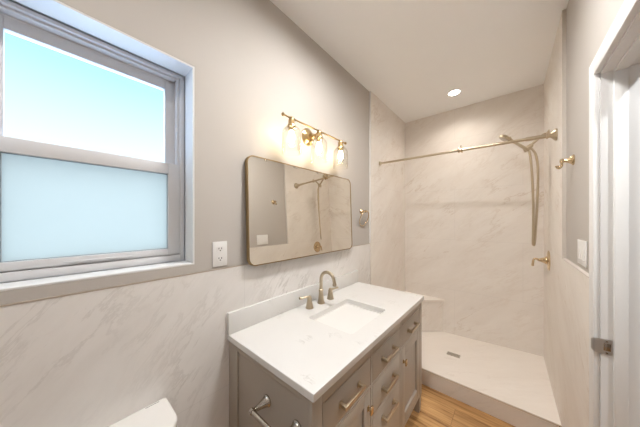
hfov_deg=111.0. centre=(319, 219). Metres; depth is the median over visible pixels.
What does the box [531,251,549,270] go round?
shower valve
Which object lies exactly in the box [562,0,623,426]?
wall
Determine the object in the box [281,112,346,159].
vanity light
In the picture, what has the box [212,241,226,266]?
wall outlet
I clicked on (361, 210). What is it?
towel ring
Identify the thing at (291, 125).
bulb
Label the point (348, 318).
sink
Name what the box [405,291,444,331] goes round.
bench
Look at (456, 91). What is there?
recessed light
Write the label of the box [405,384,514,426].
floor
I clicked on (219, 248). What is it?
receptacle
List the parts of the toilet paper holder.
post, post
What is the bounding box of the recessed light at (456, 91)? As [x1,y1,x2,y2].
[447,89,460,95]
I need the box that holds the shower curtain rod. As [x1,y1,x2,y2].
[379,128,557,165]
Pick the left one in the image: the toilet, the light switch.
the toilet
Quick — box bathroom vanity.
[229,302,421,426]
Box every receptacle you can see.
[217,246,223,251]
[217,256,223,261]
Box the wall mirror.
[245,155,351,265]
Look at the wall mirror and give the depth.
1.44 m
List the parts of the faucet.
valve handle, spout, valve handle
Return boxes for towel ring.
[359,209,368,225]
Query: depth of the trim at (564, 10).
1.41 m
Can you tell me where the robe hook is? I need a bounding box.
[555,154,574,168]
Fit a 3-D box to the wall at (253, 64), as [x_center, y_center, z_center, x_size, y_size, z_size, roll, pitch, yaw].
[-0.305,0.068,1.488,0.197,2.825,4.360,0,0,41]
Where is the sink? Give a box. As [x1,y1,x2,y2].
[314,303,380,333]
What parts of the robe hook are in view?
post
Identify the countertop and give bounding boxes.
[227,270,423,402]
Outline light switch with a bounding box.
[577,239,586,267]
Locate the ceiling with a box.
[270,0,568,122]
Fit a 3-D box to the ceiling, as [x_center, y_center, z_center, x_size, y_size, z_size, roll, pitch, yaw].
[0.731,-1.395,0.621,2.900,0.100,4.595,0,0,41]
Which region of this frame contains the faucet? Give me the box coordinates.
[299,271,338,308]
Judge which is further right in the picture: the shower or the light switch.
the light switch
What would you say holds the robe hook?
attached to the wall at (588, 22)
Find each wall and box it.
[0,0,369,426]
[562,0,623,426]
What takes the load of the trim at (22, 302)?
attached to the wall at (253, 64)
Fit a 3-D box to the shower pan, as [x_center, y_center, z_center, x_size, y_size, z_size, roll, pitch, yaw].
[1.377,1.412,2.244,1.355,0.136,0.990,0,0,41]
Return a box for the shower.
[499,130,549,245]
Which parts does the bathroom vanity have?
drawer, pull handle, cabinet door, knob, drawer, drawer, drawer, pull handle, pull handle, pull handle, drawer, cabinet door, pull handle, leg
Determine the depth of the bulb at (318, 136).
1.51 m
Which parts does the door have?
strike plate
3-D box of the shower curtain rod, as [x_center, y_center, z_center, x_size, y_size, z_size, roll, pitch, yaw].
[1.182,-0.617,2.017,1.355,0.093,0.084,0,0,41]
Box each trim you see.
[0,243,369,306]
[369,91,370,242]
[562,9,565,257]
[562,258,588,277]
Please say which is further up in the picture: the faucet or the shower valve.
the shower valve
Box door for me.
[589,0,639,426]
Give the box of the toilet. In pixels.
[108,398,176,426]
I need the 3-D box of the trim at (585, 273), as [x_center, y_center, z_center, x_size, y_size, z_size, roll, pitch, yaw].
[1.361,0.248,1.173,0.018,0.004,0.620,0,0,41]
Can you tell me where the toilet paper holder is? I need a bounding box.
[249,394,300,426]
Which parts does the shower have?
spray handle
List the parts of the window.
glass pane, sash, sash, sill, lift rail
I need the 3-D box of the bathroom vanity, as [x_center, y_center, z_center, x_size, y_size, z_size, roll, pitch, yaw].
[0.171,1.050,1.415,0.620,0.860,1.254,0,0,41]
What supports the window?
in the wall at (253, 64)
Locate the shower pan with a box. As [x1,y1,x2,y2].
[422,332,561,426]
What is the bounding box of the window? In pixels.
[0,0,194,291]
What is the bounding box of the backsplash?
[227,270,357,334]
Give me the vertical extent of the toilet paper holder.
0.049 m

